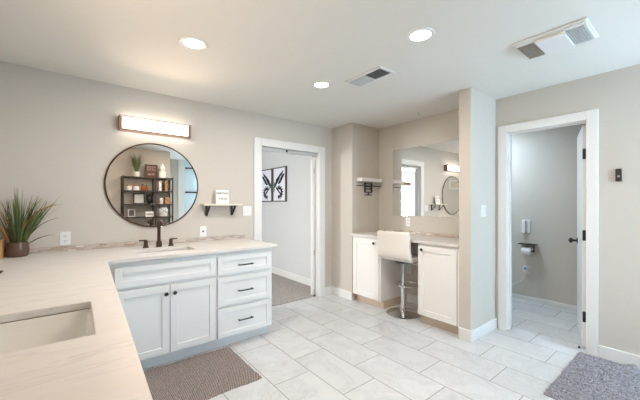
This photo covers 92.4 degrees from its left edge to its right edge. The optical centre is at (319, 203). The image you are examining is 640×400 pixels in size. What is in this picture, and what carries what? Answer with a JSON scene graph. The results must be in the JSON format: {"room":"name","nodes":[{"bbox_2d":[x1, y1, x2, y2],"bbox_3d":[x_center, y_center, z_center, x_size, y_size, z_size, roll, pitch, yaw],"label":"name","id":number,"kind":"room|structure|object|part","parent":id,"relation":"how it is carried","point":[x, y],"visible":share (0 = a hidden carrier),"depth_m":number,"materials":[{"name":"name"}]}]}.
{"room":"bathroom","nodes":[
{"label":"bathroom","id":0,"kind":"room"},
{"bbox_2d":[0,61,331,286],"bbox_3d":[-1.317,0.102,3.425,3.722,2.440,0.120,0,0,-39],"label":"wall","id":1,"kind":"structure","parent":0,"point":[60,136],"depth_m":2.81,"materials":[{"name":"beige paint"}]},
{"bbox_2d":[60,232,70,244],"bbox_3d":[-2.196,0.297,2.643,0.072,0.116,0.009,0,0,-39],"label":"wall outlet","id":2,"kind":"object","parent":1,"relation":"attached to","point":[65,237],"visible":1,"depth_m":2.64,"materials":[{"name":"white plastic"}]},
{"bbox_2d":[5,234,244,255],"bbox_3d":[-1.760,0.383,2.989,2.203,0.048,0.010,0,0,-39],"label":"backsplash","id":3,"kind":"structure","parent":1,"relation":"attached to","point":[222,237],"depth_m":2.89,"materials":[{"name":"white stone"}]},
{"bbox_2d":[104,143,197,226],"bbox_3d":[-1.650,-0.186,3.069,0.839,0.839,0.018,0,0,-39],"label":"round mirror","id":4,"kind":"object","parent":1,"relation":"attached to","point":[145,184],"visible":0.98,"depth_m":3.04,"materials":[{"name":"clear mirror"}]},
{"bbox_2d":[118,114,190,138],"bbox_3d":[-1.624,-0.759,3.050,0.634,0.132,0.085,0,0,-39],"label":"vanity light","id":5,"kind":"object","parent":1,"relation":"attached to","point":[127,123],"visible":1,"depth_m":3.00,"materials":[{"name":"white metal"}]},
{"bbox_2d":[122,117,187,135],"bbox_3d":[-1.608,-0.760,3.031,0.582,0.106,0.024,0,0,-38],"label":"diffuser","id":6,"kind":"object","parent":5,"relation":"attached to","point":[129,123],"depth_m":3.01,"materials":[{"name":"white plastic"}]},
{"bbox_2d":[200,226,205,236],"bbox_3d":[-1.283,0.300,3.366,0.072,0.116,0.014,0,0,-39],"label":"wall outlet","id":7,"kind":"object","parent":1,"relation":"attached to","point":[202,228],"visible":1,"depth_m":3.36,"materials":[{"name":"white plastic"}]},
{"bbox_2d":[200,204,241,215],"bbox_3d":[-1.100,0.066,3.431,0.430,0.133,0.140,0,0,-39],"label":"shelf","id":8,"kind":"object","parent":1,"relation":"attached to","point":[207,206],"visible":0.99,"depth_m":3.39,"materials":[{"name":"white wood"}]},
{"bbox_2d":[215,190,228,203],"bbox_3d":[-1.102,-0.077,3.454,0.146,0.156,0.038,0,0,-39],"label":"sign","id":9,"kind":"object","parent":8,"relation":"on","point":[221,196],"visible":1,"depth_m":3.44,"materials":[{"name":"white paper"}]},
{"bbox_2d":[243,206,250,215],"bbox_3d":[-0.876,0.086,3.692,0.112,0.116,0.010,0,0,-39],"label":"light switch","id":10,"kind":"object","parent":1,"relation":"attached to","point":[246,209],"visible":1,"depth_m":3.69,"materials":[{"name":"white plastic"}]},
{"bbox_2d":[254,137,324,296],"bbox_3d":[-0.406,0.253,4.138,1.117,2.140,0.138,0,0,-39],"label":"trim","id":11,"kind":"structure","parent":1,"relation":"attached to","point":[319,161],"depth_m":4.38,"materials":[{"name":"white paint"}]},
{"bbox_2d":[262,147,316,156],"bbox_3d":[-0.395,-0.690,4.124,0.907,0.061,0.046,0,0,-39],"label":"door track","id":12,"kind":"object","parent":1,"relation":"attached to","point":[290,152],"visible":0.87,"depth_m":4.09,"materials":[{"name":"grey"}]},
{"bbox_2d":[311,159,314,294],"bbox_3d":[-0.106,0.333,4.429,0.038,1.950,0.048,0,0,-39],"label":"door","id":13,"kind":"structure","parent":1,"relation":"in","point":[312,160],"depth_m":4.42,"materials":[{"name":"white paint"}]},
{"bbox_2d":[325,286,331,294],"bbox_3d":[0.125,1.266,4.485,0.144,0.112,0.015,0,0,-39],"label":"baseboard","id":14,"kind":"structure","parent":1,"relation":"attached to","point":[328,290],"depth_m":4.47,"materials":[{"name":"white paint"}]},
{"bbox_2d":[262,151,313,278],"bbox_3d":[-0.807,0.101,5.849,0.120,2.436,3.040,0,0,-39],"label":"wall","id":15,"kind":"structure","parent":0,"point":[287,225],"depth_m":5.34,"materials":[{"name":"white paint"}]},
{"bbox_2d":[262,168,271,201],"bbox_3d":[-1.057,-0.360,6.040,0.030,0.635,0.470,0,0,-39],"label":"picture","id":16,"kind":"object","parent":15,"relation":"attached to","point":[266,174],"visible":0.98,"depth_m":6.01,"materials":[{"name":"grey paper"}]},
{"bbox_2d":[272,166,286,201],"bbox_3d":[-0.749,-0.360,5.653,0.030,0.635,0.470,0,0,-39],"label":"picture","id":17,"kind":"object","parent":15,"relation":"attached to","point":[279,174],"visible":1,"depth_m":5.65,"materials":[{"name":"grey paper"}]},
{"bbox_2d":[272,267,310,285],"bbox_3d":[-0.829,1.262,5.768,0.015,0.112,2.940,0,0,-39],"label":"baseboard","id":18,"kind":"structure","parent":15,"relation":"attached to","point":[304,280],"depth_m":5.31,"materials":[{"name":"white paint"}]},
{"bbox_2d":[0,0,639,128],"bbox_3d":[-0.746,-1.167,2.665,7.950,0.100,8.300,0,0,-39],"label":"ceiling","id":19,"kind":"structure","parent":0,"point":[264,57],"depth_m":2.21,"materials":[{"name":"white paint"}]},
{"bbox_2d":[179,36,207,50],"bbox_3d":[-0.881,-1.114,2.136,0.188,0.007,0.188,0,0,-39],"label":"recessed light","id":20,"kind":"object","parent":19,"relation":"in","point":[189,42],"visible":1,"depth_m":2.13,"materials":[{"name":"white paint"}]},
{"bbox_2d":[311,81,331,88],"bbox_3d":[0.014,-1.114,2.874,0.188,0.007,0.188,0,0,-39],"label":"recessed light","id":21,"kind":"object","parent":19,"relation":"in","point":[317,84],"visible":1,"depth_m":2.86,"materials":[{"name":"white paint"}]},
{"bbox_2d":[345,66,394,87],"bbox_3d":[0.431,-1.109,2.694,0.194,0.017,0.414,0,0,-39],"label":"ceiling vent","id":22,"kind":"object","parent":19,"relation":"in","point":[377,73],"visible":1,"depth_m":2.68,"materials":[{"name":"grey metal"}]},
{"bbox_2d":[406,27,435,42],"bbox_3d":[0.665,-1.114,2.031,0.188,0.007,0.188,0,0,-39],"label":"recessed light","id":23,"kind":"object","parent":19,"relation":"in","point":[422,34],"visible":1,"depth_m":2.02,"materials":[{"name":"white paint"}]},
{"bbox_2d":[512,17,598,58],"bbox_3d":[1.593,-1.097,2.086,0.330,0.042,0.405,0,0,-39],"label":"fan","id":24,"kind":"object","parent":19,"relation":"attached to","point":[565,37],"visible":1,"depth_m":2.03,"materials":[{"name":"white plastic"}]},
{"bbox_2d":[517,43,543,58],"bbox_3d":[1.514,-1.095,2.197,0.245,0.008,0.095,0,0,-39],"label":"grille","id":25,"kind":"object","parent":24,"relation":"attached to","point":[529,50],"depth_m":2.18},
{"bbox_3d":[1.598,-1.087,2.083,0.275,0.024,0.160,0,0,-38],"label":"light panel","id":26,"kind":"part","parent":24,"relation":"part of","materials":[{"name":"white plastic"}]},
{"bbox_2d":[566,25,593,44],"bbox_3d":[1.683,-1.093,1.984,0.245,0.013,0.095,0,0,-38],"label":"grille","id":27,"kind":"object","parent":24,"relation":"attached to","point":[578,34],"depth_m":1.97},
{"bbox_2d":[332,122,378,299],"bbox_3d":[0.535,0.102,4.626,0.673,2.440,0.545,0,0,-39],"label":"wall","id":28,"kind":"structure","parent":0,"point":[355,147],"depth_m":4.36,"materials":[{"name":"beige paint"}]},
{"bbox_2d":[332,286,351,299],"bbox_3d":[0.308,1.266,4.359,0.015,0.112,0.410,0,0,-39],"label":"baseboard","id":29,"kind":"structure","parent":28,"relation":"attached to","point":[336,291],"depth_m":4.34,"materials":[{"name":"white paint"}]},
{"bbox_2d":[357,183,380,194],"bbox_3d":[0.675,-0.213,4.340,0.490,0.179,0.077,0,0,-39],"label":"rack","id":30,"kind":"object","parent":28,"relation":"attached to","point":[364,185],"visible":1,"depth_m":4.36,"materials":[{"name":"black metal"}]},
{"bbox_3d":[0.691,-0.213,4.392,0.154,0.179,0.016,0,0,-38],"label":"frame","id":31,"kind":"part","parent":30,"relation":"part of","materials":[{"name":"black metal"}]},
{"bbox_2d":[357,177,381,182],"bbox_3d":[0.706,-0.337,4.349,0.430,0.050,0.099,0,0,-39],"label":"shelf","id":32,"kind":"object","parent":28,"relation":"attached to","point":[374,180],"visible":1,"depth_m":4.27,"materials":[{"name":"white paint"}]},
{"bbox_2d":[143,273,585,399],"bbox_3d":[-0.746,1.371,2.665,7.950,0.104,8.300,0,0,-39],"label":"floor","id":33,"kind":"structure","parent":0,"point":[330,346],"depth_m":2.69,"materials":[{"name":"tile"}]},
{"bbox_2d":[109,248,271,368],"bbox_3d":[-1.222,0.880,2.929,1.355,0.885,0.770,0,0,-39],"label":"vanity cabinet","id":34,"kind":"object","parent":33,"relation":"on","point":[175,308],"visible":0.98,"depth_m":2.62,"materials":[{"name":"white paint"}]},
{"bbox_3d":[-1.371,0.932,2.378,0.372,0.550,0.019,0,0,-38],"label":"door","id":35,"kind":"part","parent":34,"relation":"part of","materials":[{"name":"white paint"}]},
{"bbox_3d":[-1.075,0.932,2.614,0.372,0.550,0.019,0,0,-38],"label":"door","id":36,"kind":"part","parent":34,"relation":"part of","materials":[{"name":"white paint"}]},
{"bbox_3d":[-0.707,1.077,2.906,0.532,0.260,0.019,0,0,-38],"label":"drawer","id":37,"kind":"part","parent":34,"relation":"part of","materials":[{"name":"white paint"}]},
{"bbox_3d":[-0.707,0.795,2.906,0.532,0.255,0.019,0,0,-38],"label":"drawer","id":38,"kind":"part","parent":34,"relation":"part of","materials":[{"name":"white paint"}]},
{"bbox_3d":[-0.707,0.557,2.906,0.532,0.165,0.019,0,0,-38],"label":"drawer","id":39,"kind":"part","parent":34,"relation":"part of","materials":[{"name":"white paint"}]},
{"bbox_2d":[144,347,261,399],"bbox_3d":[-1.010,1.314,2.288,0.956,0.015,0.664,0,0,-39],"label":"bath mat","id":40,"kind":"object","parent":33,"relation":"on","point":[205,376],"visible":0.87,"depth_m":2.32,"materials":[{"name":"grey fabric"}]},
{"bbox_2d":[353,236,406,308],"bbox_3d":[0.797,0.878,4.170,0.591,0.890,0.491,0,0,-39],"label":"base cabinet","id":41,"kind":"object","parent":33,"relation":"on","point":[375,278],"visible":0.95,"depth_m":3.97,"materials":[{"name":"white paint"}]},
{"bbox_3d":[0.597,0.835,4.011,0.019,0.755,0.447,0,0,-38],"label":"door","id":42,"kind":"part","parent":41,"relation":"part of","materials":[{"name":"white paint"}]},
{"bbox_2d":[377,230,419,318],"bbox_3d":[1.003,0.821,3.704,0.479,1.002,0.426,0,0,-42],"label":"bar stool","id":43,"kind":"object","parent":33,"relation":"on","point":[396,246],"visible":0.98,"depth_m":3.60,"materials":[{"name":"white leather"}]},
{"bbox_3d":[0.863,0.486,3.576,0.100,0.332,0.426,0,0,-43],"label":"backrest","id":44,"kind":"part","parent":43,"relation":"part of","materials":[{"name":"white leather"}]},
{"bbox_3d":[1.031,0.647,3.730,0.402,0.076,0.400,0,0,-43],"label":"seat","id":45,"kind":"part","parent":43,"relation":"part of","materials":[{"name":"white leather"}]},
{"bbox_2d":[418,243,458,333],"bbox_3d":[1.427,0.878,3.377,0.591,0.890,0.471,0,0,-39],"label":"base cabinet","id":46,"kind":"object","parent":33,"relation":"on","point":[438,266],"visible":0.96,"depth_m":3.20,"materials":[{"name":"white paint"}]},
{"bbox_2d":[351,231,458,247],"bbox_3d":[1.119,0.417,3.785,0.574,0.030,1.496,0,0,-39],"label":"countertop","id":47,"kind":"structure","parent":46,"relation":"on","point":[414,238],"depth_m":3.47,"materials":[{"name":"white stone"}]},
{"bbox_2d":[544,351,639,399],"bbox_3d":[2.134,1.297,2.156,0.965,0.050,0.693,0,0,-39],"label":"bath mat","id":48,"kind":"object","parent":33,"relation":"on","point":[586,377],"visible":1,"depth_m":2.25,"materials":[{"name":"grey fabric"}]},
{"bbox_3d":[-0.924,0.880,0.811,0.731,0.885,2.900,0,0,-39],"label":"vanity cabinet","id":49,"kind":"object","parent":33,"relation":"on","visible":0},
{"bbox_2d":[0,238,276,399],"bbox_3d":[-0.599,0.422,1.534,2.208,0.029,3.727,0,0,-39],"label":"countertop","id":50,"kind":"structure","parent":49,"relation":"on","point":[105,364],"depth_m":1.14,"materials":[{"name":"white stone"}]},
{"bbox_2d":[0,239,5,258],"bbox_3d":[-2.444,0.339,2.272,0.146,0.138,0.126,0,0,-39],"label":"wooden box","id":51,"kind":"object","parent":50,"relation":"on","point":[2,241],"visible":1,"depth_m":2.28,"materials":[{"name":"beige wood"}]},
{"bbox_2d":[5,241,29,257],"bbox_3d":[-2.348,0.351,2.381,0.136,0.112,0.136,0,0,-38],"label":"pot","id":52,"kind":"object","parent":50,"relation":"on","point":[13,249],"depth_m":2.34,"materials":[{"name":"brown ceramic"}]},
{"bbox_2d":[0,187,56,257],"bbox_3d":[-2.291,0.132,2.347,0.479,0.552,0.295,0,0,-17],"label":"potted grass","id":53,"kind":"object","parent":50,"relation":"on","point":[17,245],"depth_m":2.36,"materials":[{"name":"green plant"}]},
{"bbox_2d":[0,308,93,354],"bbox_3d":[-0.967,0.507,1.016,0.386,0.139,0.459,0,0,-39],"label":"undermount sink","id":54,"kind":"object","parent":50,"relation":"in","point":[17,335],"visible":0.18,"depth_m":1.18,"materials":[{"name":"white ceramic"}]},
{"bbox_2d":[139,220,176,247],"bbox_3d":[-1.495,0.278,2.871,0.330,0.260,0.191,0,0,-39],"label":"bathroom faucet","id":55,"kind":"object","parent":50,"relation":"on","point":[160,224],"visible":0.98,"depth_m":2.90,"materials":[{"name":"brown metal"}]},
{"bbox_3d":[-1.623,0.374,2.858,0.052,0.067,0.052,0,0,-38],"label":"handle","id":56,"kind":"part","parent":55,"relation":"part of","materials":[{"name":"brown metal"}]},
{"bbox_3d":[-1.531,0.380,2.916,0.044,0.055,0.044,0,0,-38],"label":"spout","id":57,"kind":"part","parent":55,"relation":"part of","materials":[{"name":"brown metal"}]},
{"bbox_3d":[-1.490,0.253,2.864,0.029,0.210,0.163,0,0,-38],"label":"spout","id":58,"kind":"part","parent":55,"relation":"part of","materials":[{"name":"brown metal"}]},
{"bbox_3d":[-1.454,0.374,2.992,0.052,0.067,0.052,0,0,-38],"label":"handle","id":59,"kind":"part","parent":55,"relation":"part of","materials":[{"name":"brown metal"}]},
{"bbox_2d":[136,249,188,254],"bbox_3d":[-1.379,0.507,2.721,0.504,0.139,0.319,0,0,-39],"label":"undermount sink","id":60,"kind":"object","parent":50,"relation":"in","point":[181,249],"visible":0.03,"depth_m":2.83,"materials":[{"name":"white ceramic"}]},
{"bbox_2d":[459,87,495,329],"bbox_3d":[1.627,0.102,3.156,0.563,2.440,0.114,0,0,-39],"label":"wall partition","id":61,"kind":"structure","parent":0,"point":[477,110],"depth_m":3.02,"materials":[{"name":"beige paint"}]},
{"bbox_2d":[458,317,496,342],"bbox_3d":[1.626,1.266,3.146,0.578,0.112,0.129,0,0,-39],"label":"baseboard","id":62,"kind":"structure","parent":61,"relation":"attached to","point":[470,336],"depth_m":3.01,"materials":[{"name":"white paint"}]},
{"bbox_2d":[481,205,485,216],"bbox_3d":[1.651,0.070,3.096,0.112,0.116,0.010,0,0,-39],"label":"light switch","id":63,"kind":"object","parent":61,"relation":"attached to","point":[483,207],"visible":1,"depth_m":3.09,"materials":[{"name":"white plastic"}]},
{"bbox_2d":[379,64,639,355],"bbox_3d":[2.313,0.102,2.840,0.115,2.440,4.465,0,0,-39],"label":"wall","id":64,"kind":"structure","parent":0,"point":[616,93],"depth_m":2.61,"materials":[{"name":"beige paint"}]},
{"bbox_2d":[406,218,409,225],"bbox_3d":[1.192,0.244,4.149,0.009,0.116,0.072,0,0,-39],"label":"wall outlet","id":65,"kind":"object","parent":64,"relation":"attached to","point":[407,219],"visible":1,"depth_m":4.15,"materials":[{"name":"white plastic"}]},
{"bbox_2d":[406,293,417,304],"bbox_3d":[1.342,1.266,3.955,0.015,0.112,0.530,0,0,-39],"label":"baseboard","id":66,"kind":"structure","parent":64,"relation":"attached to","point":[410,298],"depth_m":4.08,"materials":[{"name":"white paint"}]},
{"bbox_2d":[379,228,458,237],"bbox_3d":[1.341,0.381,3.961,0.010,0.042,1.496,0,0,-39],"label":"backsplash","id":67,"kind":"structure","parent":64,"relation":"attached to","point":[381,229],"depth_m":3.92,"materials":[{"name":"white stone"}]},
{"bbox_2d":[393,139,458,217],"bbox_3d":[1.421,-0.299,3.861,0.006,0.917,1.240,0,0,-39],"label":"wall mirror","id":68,"kind":"object","parent":64,"relation":"attached to","point":[425,177],"visible":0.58,"depth_m":3.92,"materials":[{"name":"clear glass"}]},
{"bbox_2d":[498,109,598,356],"bbox_3d":[2.188,0.253,2.981,0.133,2.140,0.796,0,0,-39],"label":"trim","id":69,"kind":"structure","parent":64,"relation":"attached to","point":[590,117],"depth_m":2.76,"materials":[{"name":"white paint"}]},
{"bbox_2d":[568,125,585,346],"bbox_3d":[2.597,0.296,3.041,0.187,2.028,0.610,0,0,36],"label":"door","id":70,"kind":"structure","parent":64,"relation":"in","point":[580,240],"depth_m":2.88,"materials":[{"name":"white paint"}]},
{"bbox_3d":[2.743,0.388,3.238,0.187,0.060,0.060,0,0,36],"label":"knob","id":71,"kind":"part","parent":70,"relation":"part of","materials":[{"name":"black metal"}]},
{"bbox_2d":[615,168,621,180],"bbox_3d":[2.467,-0.239,2.535,0.022,0.104,0.036,0,0,-39],"label":"remote","id":72,"kind":"object","parent":64,"relation":"attached to","point":[618,172],"visible":1,"depth_m":2.53,"materials":[{"name":"black plastic"}]},
{"bbox_2d":[598,345,639,368],"bbox_3d":[3.022,1.266,1.843,0.015,0.112,2.022,0,0,-39],"label":"baseboard","id":73,"kind":"structure","parent":64,"relation":"attached to","point":[621,357],"depth_m":2.53,"materials":[{"name":"white paint"}]},
{"bbox_2d":[512,123,585,305],"bbox_3d":[3.181,0.102,3.936,0.120,2.440,3.000,0,0,-39],"label":"wall","id":74,"kind":"structure","parent":0,"point":[544,162],"depth_m":4.07,"materials":[{"name":"beige paint"}]},
{"bbox_2d":[512,266,527,284],"bbox_3d":[2.656,1.018,4.452,0.042,0.327,0.627,0,0,-39],"label":"plug adapter","id":75,"kind":"object","parent":74,"relation":"attached to","point":[525,268],"visible":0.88,"depth_m":4.22,"materials":[{"name":"white plastic"}]},
{"bbox_2d":[522,220,530,233],"bbox_3d":[2.842,0.315,4.234,0.040,0.190,0.100,0,0,-39],"label":"remote","id":76,"kind":"object","parent":74,"relation":"attached to","point":[526,224],"visible":1,"depth_m":4.23,"materials":[{"name":"white plastic"}]},
{"bbox_2d":[517,243,536,252],"bbox_3d":[2.830,0.598,4.189,0.115,0.110,0.200,0,0,-39],"label":"toilet paper holder","id":77,"kind":"object","parent":74,"relation":"attached to","point":[533,251],"visible":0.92,"depth_m":4.13,"materials":[{"name":"black metal"}]},
{"bbox_2d":[521,247,532,254],"bbox_3d":[2.827,0.640,4.189,0.108,0.108,0.112,0,0,-39],"label":"toilet paper roll","id":78,"kind":"object","parent":77,"relation":"hanging from","point":[524,250],"visible":0.99,"depth_m":4.16,"materials":[{"name":"white paper"}]},
{"bbox_2d":[524,266,530,274],"bbox_3d":[2.863,0.916,4.233,0.009,0.116,0.072,0,0,-39],"label":"wall outlet","id":79,"kind":"object","parent":74,"relation":"attached to","point":[529,267],"visible":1,"depth_m":4.21,"materials":[{"name":"white plastic"}]},
{"bbox_2d":[512,293,576,309],"bbox_3d":[3.128,1.298,3.894,0.015,0.050,2.760,0,0,-39],"label":"baseboard","id":80,"kind":"structure","parent":74,"relation":"attached to","point":[563,305],"depth_m":4.06,"materials":[{"name":"white paint"}]}
]}

